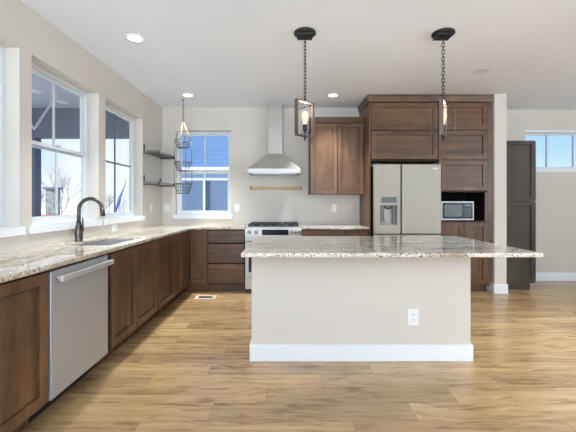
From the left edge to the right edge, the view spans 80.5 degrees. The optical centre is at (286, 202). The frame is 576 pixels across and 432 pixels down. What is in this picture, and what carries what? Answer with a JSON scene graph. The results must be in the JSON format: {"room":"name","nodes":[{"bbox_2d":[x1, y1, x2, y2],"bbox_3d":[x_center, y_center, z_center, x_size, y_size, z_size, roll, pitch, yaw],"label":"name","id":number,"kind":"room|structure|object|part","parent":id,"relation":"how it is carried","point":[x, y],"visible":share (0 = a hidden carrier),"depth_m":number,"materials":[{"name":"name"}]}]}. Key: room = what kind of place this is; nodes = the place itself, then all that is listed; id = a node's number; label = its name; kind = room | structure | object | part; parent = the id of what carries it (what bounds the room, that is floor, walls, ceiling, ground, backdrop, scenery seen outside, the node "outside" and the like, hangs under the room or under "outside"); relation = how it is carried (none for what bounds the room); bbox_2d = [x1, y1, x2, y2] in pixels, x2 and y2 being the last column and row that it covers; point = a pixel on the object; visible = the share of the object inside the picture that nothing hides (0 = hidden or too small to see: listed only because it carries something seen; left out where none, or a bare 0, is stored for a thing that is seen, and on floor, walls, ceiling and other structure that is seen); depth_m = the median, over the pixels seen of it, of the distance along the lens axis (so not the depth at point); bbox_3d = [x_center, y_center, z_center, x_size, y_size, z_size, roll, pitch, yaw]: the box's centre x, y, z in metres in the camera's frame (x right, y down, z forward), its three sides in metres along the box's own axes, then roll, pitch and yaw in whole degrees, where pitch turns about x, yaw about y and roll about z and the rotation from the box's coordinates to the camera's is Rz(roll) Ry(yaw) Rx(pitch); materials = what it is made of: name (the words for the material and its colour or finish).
{"room":"kitchen","nodes":[
{"label":"kitchen","id":0,"kind":"room"},
{"bbox_2d":[32,73,79,107],"bbox_3d":[-4.166,-1.515,2.225,4.068,0.050,6.450,0,0,0],"label":"ceiling","id":1,"kind":"structure","parent":0,"point":[42,100],"depth_m":4.78,"materials":[{"name":"paint"}]},
{"bbox_2d":[32,89,42,93],"bbox_3d":[-3.370,-1.485,4.540,0.180,0.010,0.180,0,0,0],"label":"recessed light","id":2,"kind":"object","parent":1,"relation":"in","point":[33,90],"visible":0.62,"depth_m":4.53,"materials":[{"name":"white plastic"}]},
{"bbox_2d":[32,91,59,129],"bbox_3d":[-3.333,-1.220,4.446,0.623,0.549,0.042,0,0,-19],"label":"hanging chain","id":3,"kind":"object","parent":1,"relation":"hanging from","point":[57,93],"visible":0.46,"depth_m":4.49,"materials":[{"name":"metal"}]},
{"bbox_2d":[56,100,69,103],"bbox_3d":[-3.320,-1.485,5.040,0.180,0.010,0.180,0,0,0],"label":"recessed light","id":4,"kind":"object","parent":1,"relation":"in","point":[57,101],"visible":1,"depth_m":5.03,"materials":[{"name":"white plastic"}]},
{"bbox_2d":[0,0,161,252],"bbox_3d":[-2.047,-0.117,0.485,0.160,2.755,10.290,0,0,0],"label":"wall","id":5,"kind":"structure","parent":0,"point":[27,38],"depth_m":2.99,"materials":[{"name":"beige"}]},
{"bbox_2d":[0,46,25,237],"bbox_3d":[-2.038,-0.450,2.035,0.187,1.380,1.000,0,0,0],"label":"window","id":6,"kind":"structure","parent":5,"relation":"in","point":[4,231],"depth_m":2.48,"materials":[{"name":"plastic"}]},
{"bbox_3d":[-2.106,-0.480,2.035,0.053,1.320,0.930,0,0,0],"label":"frame","id":7,"kind":"part","parent":6,"relation":"part of","materials":[{"name":"plastic"}]},
{"bbox_3d":[-2.012,0.208,2.035,0.134,0.063,1.000,0,0,0],"label":"sill","id":8,"kind":"part","parent":6,"relation":"part of","materials":[{"name":"white"}]},
{"bbox_2d":[29,63,101,233],"bbox_3d":[-2.038,-0.450,3.085,0.187,1.380,1.000,0,0,0],"label":"window","id":9,"kind":"structure","parent":5,"relation":"in","point":[40,224],"depth_m":3.14,"materials":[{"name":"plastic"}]},
{"bbox_3d":[-2.118,-0.785,3.085,0.023,0.650,0.870,0,0,0],"label":"sash","id":10,"kind":"part","parent":9,"relation":"part of","materials":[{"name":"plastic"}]},
{"bbox_3d":[-2.092,-0.180,3.085,0.023,0.660,0.870,0,0,0],"label":"sash","id":11,"kind":"part","parent":9,"relation":"part of","materials":[{"name":"plastic"}]},
{"bbox_3d":[-2.012,0.208,3.085,0.134,0.063,1.000,0,0,0],"label":"sill","id":12,"kind":"part","parent":9,"relation":"part of","materials":[{"name":"white"}]},
{"bbox_2d":[112,224,116,230],"bbox_3d":[-1.962,0.288,3.870,0.009,0.075,0.118,0,0,0],"label":"outlet","id":13,"kind":"object","parent":5,"relation":"attached to","point":[114,227],"visible":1,"depth_m":3.87,"materials":[{"name":"white plastic"}]},
{"bbox_2d":[104,104,144,224],"bbox_3d":[-2.038,-0.450,4.157,0.187,1.380,1.015,0,0,0],"label":"window","id":14,"kind":"structure","parent":5,"relation":"in","point":[115,217],"depth_m":4.34,"materials":[{"name":"plastic"}]},
{"bbox_3d":[-2.106,-0.480,4.157,0.034,1.260,0.885,0,0,0],"label":"fixed sash","id":15,"kind":"part","parent":14,"relation":"part of","materials":[{"name":"glass"}]},
{"bbox_3d":[-2.106,-0.480,4.157,0.053,1.320,0.945,0,0,0],"label":"frame","id":16,"kind":"part","parent":14,"relation":"part of","materials":[{"name":"plastic"}]},
{"bbox_3d":[-2.012,0.208,4.157,0.134,0.063,1.015,0,0,0],"label":"sill","id":17,"kind":"part","parent":14,"relation":"part of","materials":[{"name":"white"}]},
{"bbox_2d":[143,144,173,158],"bbox_3d":[-1.859,-0.740,4.990,0.214,0.135,0.690,0,0,0],"label":"shelf","id":18,"kind":"object","parent":5,"relation":"attached to","point":[157,153],"visible":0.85,"depth_m":4.83,"materials":[{"name":"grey wood"}]},
{"bbox_2d":[143,175,174,186],"bbox_3d":[-1.859,-0.309,4.990,0.214,0.135,0.690,0,0,0],"label":"shelf","id":19,"kind":"object","parent":5,"relation":"attached to","point":[156,183],"visible":0.95,"depth_m":4.67,"materials":[{"name":"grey wood"}]},
{"bbox_2d":[162,108,372,224],"bbox_3d":[0.451,-0.117,5.450,4.835,2.755,0.160,0,0,0],"label":"wall","id":20,"kind":"structure","parent":0,"point":[248,127],"depth_m":5.37,"materials":[{"name":"beige"}]},
{"bbox_2d":[164,204,168,210],"bbox_3d":[-1.900,0.078,5.365,0.075,0.118,0.009,0,0,0],"label":"outlet","id":21,"kind":"object","parent":20,"relation":"attached to","point":[166,206],"visible":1,"depth_m":5.36,"materials":[{"name":"white plastic"}]},
{"bbox_2d":[173,132,232,218],"bbox_3d":[-1.325,-0.443,5.438,0.940,1.395,0.180,0,0,0],"label":"window","id":22,"kind":"structure","parent":20,"relation":"in","point":[180,214],"depth_m":5.47,"materials":[{"name":"plastic"}]},
{"bbox_3d":[-1.325,0.222,5.409,0.940,0.067,0.122,0,0,0],"label":"sill","id":23,"kind":"part","parent":22,"relation":"part of","materials":[{"name":"white"}]},
{"bbox_3d":[-1.325,-0.168,5.486,0.820,0.675,0.025,0,0,0],"label":"sash","id":24,"kind":"part","parent":22,"relation":"part of","materials":[{"name":"plastic"}]},
{"bbox_3d":[-1.325,-0.782,5.513,0.820,0.655,0.025,0,0,0],"label":"sash","id":25,"kind":"part","parent":22,"relation":"part of","materials":[{"name":"plastic"}]},
{"bbox_2d":[235,204,238,211],"bbox_3d":[-0.790,0.086,5.365,0.075,0.118,0.009,0,0,0],"label":"outlet","id":26,"kind":"object","parent":20,"relation":"attached to","point":[236,205],"visible":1,"depth_m":5.36,"materials":[{"name":"white plastic"}]},
{"bbox_2d":[248,104,299,175],"bbox_3d":[-0.185,-0.956,5.117,0.756,1.075,0.503,0,0,0],"label":"range hood","id":27,"kind":"object","parent":20,"relation":"attached to","point":[274,163],"visible":1,"depth_m":5.11,"materials":[{"name":"metal"}]},
{"bbox_2d":[250,186,301,189],"bbox_3d":[-0.170,-0.229,5.353,0.815,0.050,0.032,0,0,0],"label":"wall rail","id":28,"kind":"object","parent":20,"relation":"attached to","point":[251,187],"visible":1,"depth_m":5.34,"materials":[{"name":"brown wood"}]},
{"bbox_2d":[332,204,335,211],"bbox_3d":[0.742,0.086,5.365,0.075,0.118,0.009,0,0,0],"label":"outlet","id":29,"kind":"object","parent":20,"relation":"attached to","point":[333,205],"visible":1,"depth_m":5.36,"materials":[{"name":"white plastic"}]},
{"bbox_2d":[308,117,363,194],"bbox_3d":[0.739,-0.695,5.202,0.808,1.144,0.332,0,0,0],"label":"upper cabinet","id":30,"kind":"object","parent":20,"relation":"attached to","point":[336,151],"visible":0.89,"depth_m":5.05,"materials":[{"name":"brown wood"}]},
{"bbox_3d":[0.543,-0.649,5.051,0.397,1.045,0.021,0,0,0],"label":"door","id":31,"kind":"part","parent":30,"relation":"part of","materials":[{"name":"brown wood"}]},
{"bbox_3d":[0.944,-0.649,5.051,0.387,1.045,0.021,0,0,0],"label":"door","id":32,"kind":"part","parent":30,"relation":"part of","materials":[{"name":"brown wood"}]},
{"bbox_2d":[21,281,575,431],"bbox_3d":[2.517,1.320,0.485,9.287,0.120,10.290,0,0,0],"label":"floor","id":33,"kind":"structure","parent":0,"point":[189,368],"depth_m":2.39,"materials":[{"name":"wood"}]},
{"bbox_2d":[0,271,47,431],"bbox_3d":[-1.657,0.819,1.438,0.615,0.882,0.975,0,0,0],"label":"base cabinet","id":34,"kind":"object","parent":33,"relation":"on","point":[24,300],"visible":0.96,"depth_m":1.75,"materials":[{"name":"brown wood"}]},
{"bbox_3d":[-1.370,0.761,1.438,0.001,0.760,0.967,0,0,0],"label":"frame","id":35,"kind":"part","parent":34,"relation":"part of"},
{"bbox_2d":[0,224,247,282],"bbox_3d":[-1.275,0.361,3.154,1.380,0.030,4.428,0,0,0],"label":"countertop","id":36,"kind":"structure","parent":34,"relation":"on","point":[16,264],"depth_m":2.50,"materials":[{"name":"stone"}]},
{"bbox_2d":[74,197,105,240],"bbox_3d":[-1.766,0.148,3.050,0.272,0.396,0.068,0,0,0],"label":"faucet","id":37,"kind":"object","parent":36,"relation":"on","point":[79,228],"visible":1,"depth_m":3.04,"materials":[{"name":"brown metal"}]},
{"bbox_3d":[-1.765,0.063,3.050,0.239,0.226,0.033,0,0,0],"label":"spout","id":38,"kind":"part","parent":37,"relation":"part of","materials":[{"name":"brown metal"}]},
{"bbox_2d":[82,240,129,245],"bbox_3d":[-1.615,0.471,3.070,0.382,0.187,0.672,0,0,0],"label":"sink","id":39,"kind":"object","parent":36,"relation":"in","point":[106,242],"visible":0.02,"depth_m":3.39,"materials":[{"name":"metal"}]},
{"bbox_2d":[29,254,113,422],"bbox_3d":[-1.603,0.824,2.261,0.628,0.872,0.647,0,0,0],"label":"dishwasher","id":40,"kind":"object","parent":33,"relation":"on","point":[77,291],"visible":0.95,"depth_m":2.16,"materials":[{"name":"metal"}]},
{"bbox_3d":[-1.359,0.763,2.245,0.029,0.738,0.615,0,0,0],"label":"door","id":41,"kind":"part","parent":40,"relation":"part of","materials":[{"name":"metal"}]},
{"bbox_3d":[-1.317,0.441,2.248,0.056,0.034,0.585,0,0,0],"label":"handle","id":42,"kind":"part","parent":40,"relation":"part of","materials":[{"name":"silver metal"}]},
{"bbox_2d":[81,240,156,366],"bbox_3d":[-1.657,0.819,3.068,0.615,0.882,0.933,0,0,0],"label":"base cabinet","id":43,"kind":"object","parent":33,"relation":"on","point":[132,277],"visible":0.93,"depth_m":2.97,"materials":[{"name":"brown wood"}]},
{"bbox_3d":[-1.359,0.758,2.832,0.021,0.733,0.440,0,0,0],"label":"door","id":44,"kind":"part","parent":43,"relation":"part of","materials":[{"name":"brown wood"}]},
{"bbox_3d":[-1.370,0.761,3.068,0.001,0.760,0.925,0,0,0],"label":"frame","id":45,"kind":"part","parent":43,"relation":"part of","materials":[{"name":"wood"}]},
{"bbox_3d":[-1.359,0.758,3.296,0.021,0.733,0.468,0,0,0],"label":"door","id":46,"kind":"part","parent":43,"relation":"part of","materials":[{"name":"brown wood"}]},
{"bbox_2d":[146,235,173,323],"bbox_3d":[-1.657,0.819,3.797,0.615,0.882,0.517,0,0,0],"label":"base cabinet","id":47,"kind":"object","parent":33,"relation":"on","point":[165,245],"visible":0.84,"depth_m":3.78,"materials":[{"name":"brown wood"}]},
{"bbox_3d":[-1.359,0.758,3.799,0.021,0.733,0.502,0,0,0],"label":"door","id":48,"kind":"part","parent":47,"relation":"part of","materials":[{"name":"brown wood"}]},
{"bbox_2d":[164,230,208,307],"bbox_3d":[-1.536,0.819,4.713,0.855,0.882,1.307,0,0,0],"label":"base cabinet","id":49,"kind":"object","parent":33,"relation":"on","point":[190,246],"visible":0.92,"depth_m":4.73,"materials":[{"name":"brown wood"}]},
{"bbox_3d":[-1.359,0.758,4.226,0.021,0.733,0.323,0,0,0],"label":"door","id":50,"kind":"part","parent":49,"relation":"part of","materials":[{"name":"brown wood"}]},
{"bbox_3d":[-1.359,0.758,4.561,0.021,0.733,0.333,0,0,0],"label":"door","id":51,"kind":"part","parent":49,"relation":"part of","materials":[{"name":"brown wood"}]},
{"bbox_3d":[-1.230,0.758,4.740,0.229,0.733,0.021,0,0,0],"label":"door","id":52,"kind":"part","parent":49,"relation":"part of","materials":[{"name":"brown wood"}]},
{"bbox_2d":[194,295,216,298],"bbox_3d":[-1.080,1.257,4.513,0.270,0.006,0.165,0,0,0],"label":"floor vent","id":53,"kind":"object","parent":33,"relation":"in","point":[197,296],"visible":1,"depth_m":4.50,"materials":[{"name":"beige metal"}]},
{"bbox_2d":[208,230,245,290],"bbox_3d":[-0.847,0.819,5.048,0.517,0.882,0.637,0,0,0],"label":"base cabinet","id":54,"kind":"object","parent":33,"relation":"on","point":[226,266],"visible":0.89,"depth_m":4.73,"materials":[{"name":"brown wood"}]},
{"bbox_3d":[-0.846,0.992,4.740,0.504,0.267,0.021,0,0,0],"label":"drawer","id":55,"kind":"part","parent":54,"relation":"part of","materials":[{"name":"brown wood"}]},
{"bbox_3d":[-0.846,0.709,4.740,0.504,0.262,0.021,0,0,0],"label":"drawer","id":56,"kind":"part","parent":54,"relation":"part of","materials":[{"name":"brown wood"}]},
{"bbox_3d":[-0.846,0.476,4.740,0.504,0.168,0.021,0,0,0],"label":"drawer","id":57,"kind":"part","parent":54,"relation":"part of","materials":[{"name":"brown wood"}]},
{"bbox_2d":[245,222,300,292],"bbox_3d":[-0.191,0.781,4.994,0.779,0.958,0.723,0,0,0],"label":"gas range","id":58,"kind":"object","parent":33,"relation":"on","point":[254,229],"visible":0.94,"depth_m":4.69,"materials":[{"name":"metal"}]},
{"bbox_3d":[-0.191,1.114,4.702,0.772,0.152,0.019,0,0,0],"label":"drawer","id":59,"kind":"part","parent":58,"relation":"part of","materials":[{"name":"metal"}]},
{"bbox_3d":[-0.191,0.750,4.700,0.772,0.556,0.021,0,0,0],"label":"oven door","id":60,"kind":"part","parent":58,"relation":"part of","materials":[{"name":"metal"}]},
{"bbox_2d":[245,224,300,227],"bbox_3d":[-0.191,0.347,5.030,0.778,0.014,0.649,0,0,0],"label":"cooktop","id":61,"kind":"object","parent":58,"relation":"in","point":[249,225],"depth_m":4.76,"materials":[{"name":"metal"}]},
{"bbox_3d":[-0.191,0.410,4.700,0.778,0.110,0.024,0,0,0],"label":"control panel","id":62,"kind":"part","parent":58,"relation":"part of","materials":[{"name":"metal"}]},
{"bbox_2d":[301,229,368,235],"bbox_3d":[0.674,0.819,5.048,0.938,0.882,0.637,0,0,0],"label":"base cabinet","id":63,"kind":"object","parent":33,"relation":"on","point":[303,232],"visible":0.09,"depth_m":4.73,"materials":[{"name":"brown wood"}]},
{"bbox_3d":[0.506,0.476,4.740,0.588,0.168,0.021,0,0,0],"label":"drawer","id":64,"kind":"part","parent":63,"relation":"part of","materials":[{"name":"brown wood"}]},
{"bbox_2d":[300,224,368,229],"bbox_3d":[0.673,0.361,5.040,0.940,0.030,0.656,0,0,0],"label":"countertop","id":65,"kind":"structure","parent":63,"relation":"on","point":[303,226],"depth_m":4.71,"materials":[{"name":"stone"}]},
{"bbox_3d":[0.974,0.476,4.740,0.328,0.168,0.021,0,0,0],"label":"drawer","id":66,"kind":"part","parent":63,"relation":"part of","materials":[{"name":"brown wood"}]},
{"bbox_2d":[250,257,472,360],"bbox_3d":[0.590,0.819,3.080,1.774,0.882,0.779,0,0,0],"label":"kitchen island","id":67,"kind":"object","parent":33,"relation":"on","point":[304,308],"visible":0.88,"depth_m":2.71,"materials":[{"name":"beige"}]},
{"bbox_3d":[0.590,1.194,3.080,1.774,0.131,0.779,0,0,0],"label":"baseboard","id":68,"kind":"part","parent":67,"relation":"part of","materials":[{"name":"white"}]},
{"bbox_2d":[241,236,542,256],"bbox_3d":[0.720,0.361,2.917,2.071,0.030,1.185,0,0,0],"label":"island countertop","id":69,"kind":"structure","parent":67,"relation":"on","point":[261,246],"depth_m":2.56,"materials":[{"name":"stone"}]},
{"bbox_2d":[408,309,417,324],"bbox_3d":[1.002,0.911,2.701,0.085,0.130,0.009,0,0,0],"label":"outlet","id":70,"kind":"object","parent":67,"relation":"attached to","point":[412,313],"visible":1,"depth_m":2.70,"materials":[{"name":"white plastic"}]},
{"bbox_2d":[360,102,437,235],"bbox_3d":[1.627,-0.070,5.049,0.963,2.660,0.638,0,0,0],"label":"tall cabinet","id":71,"kind":"object","parent":33,"relation":"on","point":[394,132],"visible":0.92,"depth_m":4.74,"materials":[{"name":"brown wood"}]},
{"bbox_3d":[1.155,-0.070,5.050,0.018,2.660,0.637,0,0,0],"label":"panel","id":72,"kind":"part","parent":71,"relation":"part of","materials":[{"name":"brown wood"}]},
{"bbox_3d":[1.638,-0.994,4.751,0.940,0.808,0.001,0,0,0],"label":"frame","id":73,"kind":"part","parent":71,"relation":"part of","materials":[{"name":"wood"}]},
{"bbox_3d":[1.637,-1.198,4.740,0.926,0.380,0.021,0,0,0],"label":"door","id":74,"kind":"part","parent":71,"relation":"part of","materials":[{"name":"brown wood"}]},
{"bbox_3d":[1.637,-0.801,4.740,0.926,0.393,0.021,0,0,0],"label":"door","id":75,"kind":"part","parent":71,"relation":"part of","materials":[{"name":"brown wood"}]},
{"bbox_2d":[357,94,492,113],"bbox_3d":[1.982,-1.447,5.032,1.739,0.092,0.672,0,0,0],"label":"crown molding","id":76,"kind":"structure","parent":71,"relation":"attached to","point":[370,97],"depth_m":4.71,"materials":[{"name":"brown wood"}]},
{"bbox_2d":[371,163,440,235],"bbox_3d":[1.642,0.360,4.979,0.904,1.800,0.723,0,0,0],"label":"refrigerator","id":77,"kind":"object","parent":33,"relation":"on","point":[405,198],"visible":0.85,"depth_m":4.62,"materials":[{"name":"metal"}]},
{"bbox_3d":[1.367,-0.048,4.660,0.353,0.945,0.080,0,0,0],"label":"door","id":78,"kind":"part","parent":77,"relation":"part of","materials":[{"name":"metal"}]},
{"bbox_3d":[1.384,-0.035,4.619,0.212,0.080,0.004,0,0,0],"label":"control panel","id":79,"kind":"part","parent":77,"relation":"part of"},
{"bbox_3d":[1.642,0.825,4.660,0.904,0.770,0.080,0,0,0],"label":"drawer","id":80,"kind":"part","parent":77,"relation":"part of","materials":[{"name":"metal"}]},
{"bbox_3d":[1.829,-0.048,4.660,0.531,0.945,0.080,0,0,0],"label":"door","id":81,"kind":"part","parent":77,"relation":"part of","materials":[{"name":"metal"}]},
{"bbox_2d":[428,102,491,290],"bbox_3d":[2.482,-0.070,5.049,0.738,2.660,0.638,0,0,0],"label":"pantry cabinet","id":82,"kind":"object","parent":33,"relation":"on","point":[465,157],"visible":0.6,"depth_m":4.74,"materials":[{"name":"brown wood"}]},
{"bbox_3d":[2.307,0.704,4.740,0.314,0.853,0.021,0,0,0],"label":"door","id":83,"kind":"part","parent":82,"relation":"part of","materials":[{"name":"brown wood"}]},
{"bbox_2d":[441,201,473,220],"bbox_3d":[2.390,0.120,4.959,0.460,0.272,0.402,0,0,0],"label":"microwave","id":84,"kind":"object","parent":82,"relation":"in","point":[450,210],"visible":0.91,"depth_m":4.76,"materials":[{"name":"white plastic"}]},
{"bbox_3d":[2.472,-0.376,4.740,0.642,0.422,0.021,0,0,0],"label":"door","id":85,"kind":"part","parent":82,"relation":"part of","materials":[{"name":"brown wood"}]},
{"bbox_3d":[2.472,-0.800,4.740,0.642,0.410,0.021,0,0,0],"label":"door","id":86,"kind":"part","parent":82,"relation":"part of","materials":[{"name":"brown wood"}]},
{"bbox_3d":[2.472,-1.200,4.740,0.642,0.375,0.021,0,0,0],"label":"door","id":87,"kind":"part","parent":82,"relation":"part of","materials":[{"name":"brown wood"}]},
{"bbox_3d":[2.631,0.704,4.740,0.323,0.853,0.021,0,0,0],"label":"door","id":88,"kind":"part","parent":82,"relation":"part of","materials":[{"name":"brown wood"}]},
{"bbox_2d":[507,141,535,289],"bbox_3d":[3.319,0.185,5.170,0.534,2.150,0.563,0,0,0],"label":"tall cabinet","id":89,"kind":"object","parent":33,"relation":"on","point":[521,155],"visible":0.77,"depth_m":4.90,"materials":[{"name":"wood"}]},
{"bbox_3d":[3.308,0.576,4.899,0.513,1.168,0.021,0,0,0],"label":"panel","id":90,"kind":"part","parent":89,"relation":"part of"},
{"bbox_3d":[3.308,-0.454,4.899,0.513,0.872,0.021,0,0,0],"label":"panel","id":91,"kind":"part","parent":89,"relation":"part of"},
{"bbox_3d":[3.576,-0.449,5.169,0.020,0.862,0.542,0,0,0],"label":"door","id":92,"kind":"part","parent":89,"relation":"part of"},
{"bbox_3d":[3.576,0.566,5.169,0.020,1.148,0.542,0,0,0],"label":"door","id":93,"kind":"part","parent":89,"relation":"part of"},
{"bbox_2d":[21,0,575,109],"bbox_3d":[2.517,-1.570,-0.935,9.287,0.150,13.130,0,0,0],"label":"ceiling","id":94,"kind":"structure","parent":0,"point":[223,53],"depth_m":3.30,"materials":[{"name":"white"}]},
{"bbox_2d":[124,33,145,42],"bbox_3d":[-1.380,-1.490,3.090,0.180,0.008,0.180,0,0,0],"label":"recessed light","id":95,"kind":"object","parent":94,"relation":"in","point":[132,37],"visible":1,"depth_m":3.08,"materials":[{"name":"white plastic"}]},
{"bbox_2d":[174,99,191,193],"bbox_3d":[-1.507,-0.810,4.930,0.257,1.368,0.257,0,0,-17],"label":"hanging basket","id":96,"kind":"object","parent":94,"relation":"hanging from","point":[182,124],"visible":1,"depth_m":4.92,"materials":[{"name":"metal"}]},
{"bbox_2d":[174,139,190,148],"bbox_3d":[-1.507,-0.841,4.930,0.246,0.109,0.246,0,0,0],"label":"wire basket","id":97,"kind":"object","parent":96,"relation":"on","point":[175,141],"depth_m":4.90,"materials":[{"name":"metal"}]},
{"bbox_2d":[174,183,191,193],"bbox_3d":[-1.507,-0.201,4.930,0.258,0.149,0.258,0,0,0],"label":"wire basket","id":98,"kind":"object","parent":96,"relation":"on","point":[180,184],"depth_m":4.90,"materials":[{"name":"metal"}]},
{"bbox_2d":[174,161,191,171],"bbox_3d":[-1.507,-0.523,4.930,0.250,0.134,0.250,0,0,0],"label":"wire basket","id":99,"kind":"object","parent":96,"relation":"on","point":[175,162],"depth_m":4.87,"materials":[{"name":"metal"}]},
{"bbox_2d":[181,93,194,96],"bbox_3d":[-1.377,-1.490,4.730,0.180,0.008,0.180,0,0,0],"label":"recessed light","id":100,"kind":"object","parent":94,"relation":"in","point":[182,94],"visible":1,"depth_m":4.72,"materials":[{"name":"white plastic"}]},
{"bbox_2d":[294,27,315,139],"bbox_3d":[0.158,-1.021,2.990,0.194,0.946,0.194,0,0,0],"label":"pendant light","id":101,"kind":"object","parent":94,"relation":"hanging from","point":[303,33],"visible":1,"depth_m":2.97,"materials":[{"name":"metal"}]},
{"bbox_2d":[303,124,306,134],"bbox_3d":[0.158,-0.638,2.990,0.042,0.096,0.041,0,0,0],"label":"socket","id":102,"kind":"object","parent":101,"relation":"attached to","point":[304,125],"depth_m":2.97,"materials":[{"name":"metal"}]},
{"bbox_3d":[0.158,-0.734,2.990,0.186,0.312,0.177,0,0,0],"label":"frame","id":103,"kind":"part","parent":101,"relation":"part of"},
{"bbox_3d":[0.158,-1.171,2.990,0.022,0.551,0.022,0,0,0],"label":"chain","id":104,"kind":"part","parent":101,"relation":"part of","materials":[{"name":"metal"}]},
{"bbox_3d":[0.158,-1.457,2.990,0.132,0.034,0.120,0,0,0],"label":"canopy plate","id":105,"kind":"part","parent":101,"relation":"part of","materials":[{"name":"metal"}]},
{"bbox_3d":[0.158,-0.746,2.990,0.055,0.117,0.055,0,0,0],"label":"bulb","id":106,"kind":"part","parent":101,"relation":"part of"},
{"bbox_3d":[0.158,-0.741,2.990,0.008,0.274,0.203,0,0,-43],"label":"frame","id":107,"kind":"part","parent":101,"relation":"part of","materials":[{"name":"brown metal"}]},
{"bbox_2d":[327,93,338,96],"bbox_3d":[0.640,-1.490,4.730,0.180,0.008,0.180,0,0,0],"label":"recessed light","id":108,"kind":"object","parent":94,"relation":"in","point":[329,94],"visible":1,"depth_m":4.72,"materials":[{"name":"white plastic"}]},
{"bbox_2d":[431,28,455,139],"bbox_3d":[1.378,-1.021,3.000,0.193,0.946,0.193,0,0,-13],"label":"pendant light","id":109,"kind":"object","parent":94,"relation":"hanging from","point":[443,34],"visible":1,"depth_m":2.97,"materials":[{"name":"metal"}]},
{"bbox_3d":[1.378,-0.734,3.000,0.034,0.312,0.224,0,0,32],"label":"frame","id":110,"kind":"part","parent":109,"relation":"part of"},
{"bbox_3d":[1.378,-1.171,3.000,0.022,0.551,0.022,0,0,-13],"label":"chain","id":111,"kind":"part","parent":109,"relation":"part of","materials":[{"name":"metal"}]},
{"bbox_3d":[1.378,-0.741,3.000,0.203,0.274,0.008,0,0,32],"label":"frame","id":112,"kind":"part","parent":109,"relation":"part of","materials":[{"name":"brown metal"}]},
{"bbox_3d":[1.378,-1.457,3.000,0.132,0.034,0.120,0,0,0],"label":"canopy plate","id":113,"kind":"part","parent":109,"relation":"part of","materials":[{"name":"metal"}]},
{"bbox_2d":[474,69,490,72],"bbox_3d":[2.215,-1.493,3.865,0.140,0.003,0.130,0,0,0],"label":"ceiling plate","id":114,"kind":"object","parent":94,"relation":"attached to","point":[478,70],"visible":1,"depth_m":3.86,"materials":[{"name":"plastic"}]},
{"bbox_2d":[486,94,506,289],"bbox_3d":[2.951,-0.117,5.165,0.167,2.755,0.930,0,0,0],"label":"wall","id":115,"kind":"structure","parent":0,"point":[499,101],"depth_m":4.70,"materials":[{"name":"beige"}]},
{"bbox_2d":[487,283,507,293],"bbox_3d":[2.951,1.194,4.787,0.197,0.131,0.205,0,0,0],"label":"baseboard","id":116,"kind":"structure","parent":115,"relation":"attached to","point":[493,288],"depth_m":4.68,"materials":[{"name":"white"}]},
{"bbox_2d":[507,110,575,272],"bbox_3d":[5.018,-0.117,5.550,3.965,2.755,0.160,0,0,0],"label":"wall","id":117,"kind":"structure","parent":0,"point":[555,201],"depth_m":5.47,"materials":[{"name":"beige"}]},
{"bbox_2d":[525,130,575,171],"bbox_3d":[4.795,-0.825,5.524,1.950,0.670,0.132,0,0,0],"label":"window","id":118,"kind":"structure","parent":117,"relation":"in","point":[538,169],"depth_m":5.53,"materials":[{"name":"plastic"}]},
{"bbox_3d":[4.795,-0.520,5.494,1.950,0.060,0.072,0,0,0],"label":"sill","id":119,"kind":"part","parent":118,"relation":"part of","materials":[{"name":"white"}]},
{"bbox_2d":[536,273,575,280],"bbox_3d":[5.315,1.194,5.463,3.370,0.131,0.015,0,0,0],"label":"baseboard","id":120,"kind":"structure","parent":117,"relation":"attached to","point":[539,276],"depth_m":5.46,"materials":[{"name":"white"}]},
{"label":"outside","id":121,"kind":"structure","parent":0,"visible":0},
{"bbox_2d":[41,208,128,214],"bbox_3d":[-10.000,1.560,40.000,100.000,0.100,100.000,0,0,0],"label":"ground","id":122,"kind":"structure","parent":121,"point":[68,211],"depth_m":64.17,"materials":[{"name":"snow"}]},
{"bbox_2d":[32,137,40,216],"bbox_3d":[-4.050,0.241,5.440,0.240,2.538,0.240,0,0,0],"label":"porch post","id":123,"kind":"object","parent":122,"relation":"on","point":[36,153],"visible":0.17,"depth_m":5.40,"materials":[{"name":"wood"}]},
{"bbox_2d":[32,108,128,138],"bbox_3d":[-4.166,-1.260,5.440,4.068,0.459,0.160,0,0,0],"label":"beam","id":124,"kind":"structure","parent":123,"relation":"on","point":[67,120],"depth_m":5.36,"materials":[{"name":"wood"}]},
{"bbox_2d":[42,187,62,214],"bbox_3d":[-8.260,0.485,12.000,0.440,2.050,0.440,0,0,0],"label":"stone pillar","id":125,"kind":"structure","parent":122,"relation":"on","point":[50,191],"depth_m":11.85,"materials":[{"name":"stone"}]},
{"bbox_2d":[41,166,80,214],"bbox_3d":[-12.867,-0.309,19.228,2.687,3.683,1.361,0,0,-36],"label":"bare tree","id":126,"kind":"object","parent":122,"relation":"on","point":[68,180],"visible":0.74,"depth_m":19.12,"materials":[{"name":"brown plant"}]},
{"bbox_2d":[106,191,113,212],"bbox_3d":[-9.215,0.438,17.318,2.139,2.186,1.329,0,0,29],"label":"bare tree","id":127,"kind":"object","parent":122,"relation":"on","point":[107,199],"visible":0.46,"depth_m":16.98,"materials":[{"name":"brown plant"}]},
{"bbox_2d":[113,171,128,211],"bbox_3d":[-4.035,0.383,8.000,0.470,2.254,0.470,0,0,45],"label":"parasol","id":128,"kind":"object","parent":122,"relation":"on","point":[121,199],"visible":0.66,"depth_m":7.94,"materials":[{"name":"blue fabric"}]},
{"bbox_2d":[182,136,228,210],"bbox_3d":[-0.550,-1.565,10.400,6.700,6.150,4.000,0,0,0],"label":"neighbor house","id":129,"kind":"structure","parent":122,"relation":"on","point":[217,147],"depth_m":8.95,"materials":[{"name":"blue"}]},
{"bbox_3d":[-2.565,0.200,8.961,0.710,1.560,0.013,0,0,0],"label":"pane","id":130,"kind":"part","parent":129,"relation":"part of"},
{"bbox_3d":[-1.720,0.200,8.961,0.600,1.560,0.013,0,0,0],"label":"pane","id":131,"kind":"part","parent":129,"relation":"part of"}
]}

